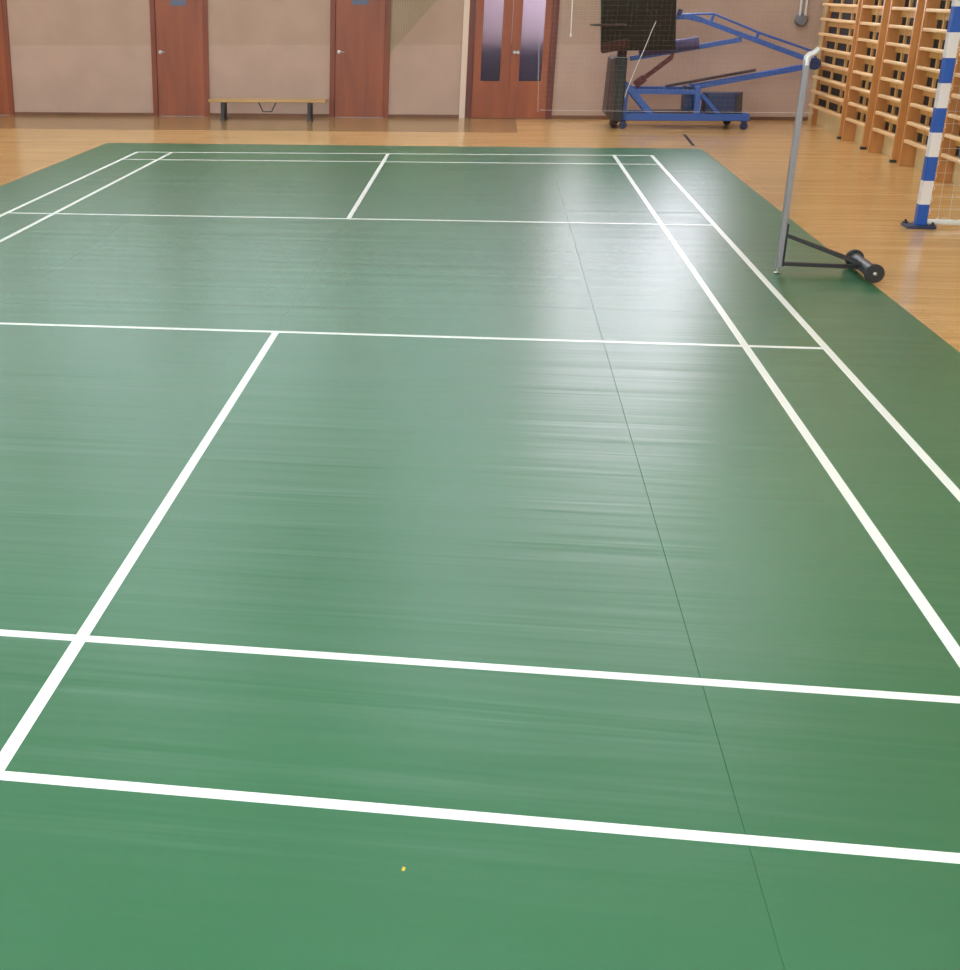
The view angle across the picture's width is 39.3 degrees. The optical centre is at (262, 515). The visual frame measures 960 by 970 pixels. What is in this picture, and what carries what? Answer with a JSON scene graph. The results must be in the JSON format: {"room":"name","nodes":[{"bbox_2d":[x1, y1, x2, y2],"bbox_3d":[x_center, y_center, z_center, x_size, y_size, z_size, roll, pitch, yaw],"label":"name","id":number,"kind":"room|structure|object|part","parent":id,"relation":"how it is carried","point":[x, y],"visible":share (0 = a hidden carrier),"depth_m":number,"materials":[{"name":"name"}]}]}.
{"room":"sports hall","nodes":[
{"label":"sports hall","id":0,"kind":"room"},
{"bbox_2d":[6,0,823,116],"bbox_3d":[-2.357,-9.252,19.454,20.700,6.400,0.200,3,22,9],"label":"wall","id":1,"kind":"structure","parent":0,"point":[66,55],"depth_m":19.68,"materials":[{"name":"beige paint"}]},
{"bbox_2d":[0,0,14,114],"bbox_3d":[-4.364,-7.264,20.545,0.895,1.930,0.198,3,22,9],"label":"door","id":2,"kind":"structure","parent":1,"relation":"in","point":[6,85],"depth_m":20.54,"materials":[{"name":"red wood"}]},
{"bbox_2d":[149,0,209,116],"bbox_3d":[-1.254,-7.097,20.063,0.890,1.930,0.198,3,22,9],"label":"door","id":3,"kind":"structure","parent":1,"relation":"in","point":[178,28],"depth_m":20.05,"materials":[{"name":"red wood"}]},
{"bbox_2d":[329,0,390,117],"bbox_3d":[1.456,-6.952,19.644,0.892,1.930,0.198,3,22,9],"label":"door","id":4,"kind":"structure","parent":1,"relation":"in","point":[359,29],"depth_m":19.64,"materials":[{"name":"red wood"}]},
{"bbox_2d":[14,112,807,120],"bbox_3d":[-2.349,-6.266,20.538,20.700,0.050,0.015,3,22,9],"label":"baseboard","id":5,"kind":"structure","parent":1,"relation":"attached to","point":[15,113],"depth_m":20.11,"materials":[{"name":"brown wood"}]},
{"bbox_2d":[459,0,469,117],"bbox_3d":[2.977,-6.873,19.346,0.083,1.980,0.030,3,22,9],"label":"trim","id":6,"kind":"structure","parent":1,"relation":"attached to","point":[466,2],"depth_m":19.39,"materials":[{"name":"beige paint"}]},
{"bbox_2d":[465,0,559,118],"bbox_3d":[3.658,-6.832,19.298,1.275,1.930,0.208,3,22,9],"label":"door","id":7,"kind":"structure","parent":1,"relation":"in","point":[492,28],"depth_m":19.31,"materials":[{"name":"orange wood"}]},
{"bbox_3d":[3.366,-6.992,19.270,0.280,1.191,0.008,3,22,9],"label":"glass pane","id":8,"kind":"part","parent":7,"relation":"part of","materials":[{"name":"white"}]},
{"bbox_3d":[3.937,-6.961,19.182,0.323,1.191,0.008,3,22,9],"label":"glass pane","id":9,"kind":"part","parent":7,"relation":"part of","materials":[{"name":"white"}]},
{"bbox_2d":[570,0,572,36],"bbox_3d":[4.449,-7.607,18.774,0.051,1.455,0.035,3,22,9],"label":"pull cord","id":10,"kind":"object","parent":1,"relation":"hanging from","point":[572,0],"visible":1,"depth_m":18.96,"materials":[{"name":"white fabric"}]},
{"bbox_2d":[795,0,807,26],"bbox_3d":[7.564,-7.771,18.137,0.170,1.925,0.100,3,22,9],"label":"rings","id":11,"kind":"object","parent":1,"relation":"attached to","point":[801,19],"visible":0.97,"depth_m":18.41,"materials":[{"name":"metal"}]},
{"bbox_2d":[795,14,807,26],"bbox_3d":[7.571,-6.957,18.464,0.170,0.170,0.100,3,22,9],"label":"socket","id":12,"kind":"object","parent":11,"relation":"attached to","point":[801,19],"depth_m":18.43,"materials":[{"name":"grey metal"}]},
{"bbox_2d":[0,115,959,351],"bbox_3d":[-4.098,-2.193,10.653,21.100,0.122,24.880,3,22,9],"label":"floor","id":13,"kind":"structure","parent":0,"point":[847,197],"depth_m":15.86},
{"bbox_2d":[208,98,327,120],"bbox_3d":[0.079,-6.059,19.634,1.760,0.302,0.280,3,22,9],"label":"bench","id":14,"kind":"object","parent":13,"relation":"on","point":[223,101],"visible":1,"depth_m":19.51,"materials":[{"name":"yellow wood"}]},
{"bbox_3d":[-0.583,-6.076,19.743,0.068,0.262,0.260,3,22,9],"label":"leg","id":15,"kind":"part","parent":14,"relation":"part of","materials":[{"name":"grey metal"}]},
{"bbox_3d":[0.077,-6.181,19.585,1.760,0.040,0.280,3,22,9],"label":"seat","id":16,"kind":"part","parent":14,"relation":"part of","materials":[{"name":"yellow wood"}]},
{"bbox_3d":[0.705,-6.007,19.544,0.068,0.262,0.260,3,22,9],"label":"leg","id":17,"kind":"part","parent":14,"relation":"part of","materials":[{"name":"grey metal"}]},
{"bbox_2d":[0,143,959,969],"bbox_3d":[0.382,-1.734,9.246,7.369,0.006,15.510,3,22,9],"label":"mat","id":18,"kind":"object","parent":13,"relation":"on","point":[503,528],"visible":1,"depth_m":4.39,"materials":[{"name":"green plastic"}]},
{"bbox_2d":[774,47,884,282],"bbox_3d":[3.792,-2.308,8.640,0.635,1.458,0.565,3,22,9],"label":"net post","id":19,"kind":"object","parent":18,"relation":"on","point":[854,259],"visible":1,"depth_m":8.77,"materials":[{"name":"metal"}]},
{"bbox_3d":[3.536,-1.828,8.892,0.010,0.285,0.040,3,22,9],"label":"mounting plate","id":20,"kind":"part","parent":19,"relation":"part of","materials":[{"name":"metal"}]},
{"bbox_2d":[683,134,694,145],"bbox_3d":[5.426,-4.780,16.737,0.042,0.001,1.363,4,22,11],"label":"tape","id":21,"kind":"object","parent":13,"relation":"on","point":[684,135],"visible":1,"depth_m":16.77,"materials":[{"name":"black plastic"}]},
{"bbox_2d":[590,0,820,129],"bbox_3d":[5.883,-6.192,17.480,3.120,2.059,1.579,3,22,9],"label":"stand","id":22,"kind":"object","parent":13,"relation":"on","point":[728,110],"visible":0.94,"depth_m":17.78,"materials":[{"name":"blue metal"}]},
{"bbox_3d":[5.540,-5.978,18.419,0.910,0.066,0.040,3,22,9],"label":"rail","id":23,"kind":"part","parent":22,"relation":"part of","materials":[{"name":"blue metal"}]},
{"bbox_3d":[5.444,-5.757,17.869,0.910,0.066,0.040,3,22,9],"label":"rail","id":24,"kind":"part","parent":22,"relation":"part of","materials":[{"name":"blue metal"}]},
{"bbox_3d":[5.813,-5.545,18.218,1.685,0.095,0.670,3,22,9],"label":"frame","id":25,"kind":"part","parent":22,"relation":"part of","materials":[{"name":"blue metal"}]},
{"bbox_3d":[6.521,-6.446,17.675,1.864,0.592,0.030,3,22,9],"label":"tension rod","id":26,"kind":"part","parent":22,"relation":"part of","materials":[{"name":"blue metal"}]},
{"bbox_3d":[6.642,-5.962,17.849,1.511,0.346,0.130,3,22,9],"label":"arm","id":27,"kind":"part","parent":22,"relation":"part of","materials":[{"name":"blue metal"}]},
{"bbox_2d":[901,0,959,228],"bbox_3d":[5.394,-2.676,8.895,0.882,1.933,3.120,3,22,9],"label":"goal","id":28,"kind":"object","parent":13,"relation":"on","point":[951,44],"visible":1,"depth_m":10.33,"materials":[{"name":"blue metal"}]},
{"bbox_3d":[5.317,-2.344,10.637,0.230,0.020,0.200,3,22,9],"label":"foot plate","id":29,"kind":"part","parent":28,"relation":"part of","materials":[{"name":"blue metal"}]},
{"bbox_3d":[5.483,-1.808,9.229,0.716,0.059,2.962,3,22,9],"label":"ground frame","id":30,"kind":"part","parent":28,"relation":"part of","materials":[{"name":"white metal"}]},
{"bbox_2d":[808,0,959,185],"bbox_3d":[6.092,-4.444,7.294,0.200,6.400,23.280,3,22,9],"label":"wall","id":31,"kind":"structure","parent":0,"point":[830,122],"depth_m":17.27,"materials":[{"name":"beige paint"}]},
{"bbox_2d":[808,0,861,138],"bbox_3d":[7.530,-6.303,17.121,0.162,2.507,1.994,3,22,9],"label":"wall bars","id":32,"kind":"object","parent":31,"relation":"attached to","point":[839,35],"visible":0.81,"depth_m":17.35,"materials":[{"name":"brown wood"}]},
{"bbox_3d":[7.583,-6.421,17.066,0.028,2.247,1.900,3,22,9],"label":"slat panel","id":33,"kind":"part","parent":32,"relation":"part of","materials":[{"name":"yellow wood"}]},
{"bbox_2d":[841,0,890,149],"bbox_3d":[7.264,-5.696,15.615,0.162,2.507,1.024,3,22,9],"label":"wall bars","id":34,"kind":"object","parent":31,"relation":"attached to","point":[874,14],"visible":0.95,"depth_m":15.92,"materials":[{"name":"brown wood"}]},
{"bbox_3d":[7.318,-5.815,15.560,0.028,2.247,0.930,3,22,9],"label":"slat panel","id":35,"kind":"part","parent":34,"relation":"part of","materials":[{"name":"yellow wood"}]},
{"bbox_2d":[867,0,925,162],"bbox_3d":[7.058,-5.226,14.448,0.162,2.507,1.024,3,22,9],"label":"wall bars","id":36,"kind":"object","parent":31,"relation":"attached to","point":[905,16],"visible":0.95,"depth_m":14.73,"materials":[{"name":"brown wood"}]},
{"bbox_3d":[7.112,-5.344,14.393,0.028,2.247,0.930,3,22,9],"label":"slat panel","id":37,"kind":"part","parent":36,"relation":"part of","materials":[{"name":"yellow wood"}]},
{"bbox_2d":[898,0,951,165],"bbox_3d":[6.852,-4.756,13.281,0.162,2.507,1.024,3,22,9],"label":"wall bars","id":38,"kind":"object","parent":31,"relation":"attached to","point":[936,14],"visible":0.58,"depth_m":13.71,"materials":[{"name":"brown wood"}]},
{"bbox_3d":[6.906,-4.874,13.226,0.028,2.247,0.930,3,22,9],"label":"slat panel","id":39,"kind":"part","parent":38,"relation":"part of","materials":[{"name":"yellow wood"}]},
{"bbox_2d":[934,39,959,181],"bbox_3d":[6.646,-4.286,12.114,0.162,2.507,1.024,3,22,9],"label":"wall bars","id":40,"kind":"object","parent":31,"relation":"attached to","point":[951,108],"visible":0.98,"depth_m":12.81,"materials":[{"name":"brown wood"}]},
{"bbox_3d":[6.700,-4.404,12.059,0.028,2.247,0.930,3,22,9],"label":"slat panel","id":41,"kind":"part","parent":40,"relation":"part of","materials":[{"name":"yellow wood"}]},
{"bbox_3d":[-4.149,-8.257,8.220,21.100,0.150,24.880,3,22,9],"label":"ceiling","id":42,"kind":"structure","parent":0,"visible":0},
{"bbox_2d":[388,0,435,52],"bbox_3d":[2.758,-9.191,17.943,1.934,5.468,0.043,3,22,9],"label":"net","id":43,"kind":"object","parent":42,"relation":"hanging from","point":[432,2],"visible":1,"depth_m":18.89,"materials":[{"name":"white fabric"}]},
{"bbox_2d":[568,0,602,30],"bbox_3d":[3.903,-8.533,15.821,0.839,5.128,0.031,3,22,9],"label":"net","id":44,"kind":"object","parent":42,"relation":"hanging from","point":[578,0],"visible":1,"depth_m":16.67,"materials":[{"name":"white fabric"}]},
{"bbox_2d":[617,0,655,95],"bbox_3d":[4.669,-8.095,15.752,0.679,5.901,0.085,3,22,9],"label":"net","id":45,"kind":"object","parent":42,"relation":"hanging from","point":[627,0],"visible":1,"depth_m":16.51,"materials":[{"name":"fabric"}]},
{"bbox_2d":[538,0,826,112],"bbox_3d":[5.247,-8.029,15.842,3.540,6.100,0.020,3,22,9],"label":"net","id":46,"kind":"object","parent":42,"relation":"hanging from","point":[541,0],"visible":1,"depth_m":16.69,"materials":[{"name":"fabric"}]}
]}

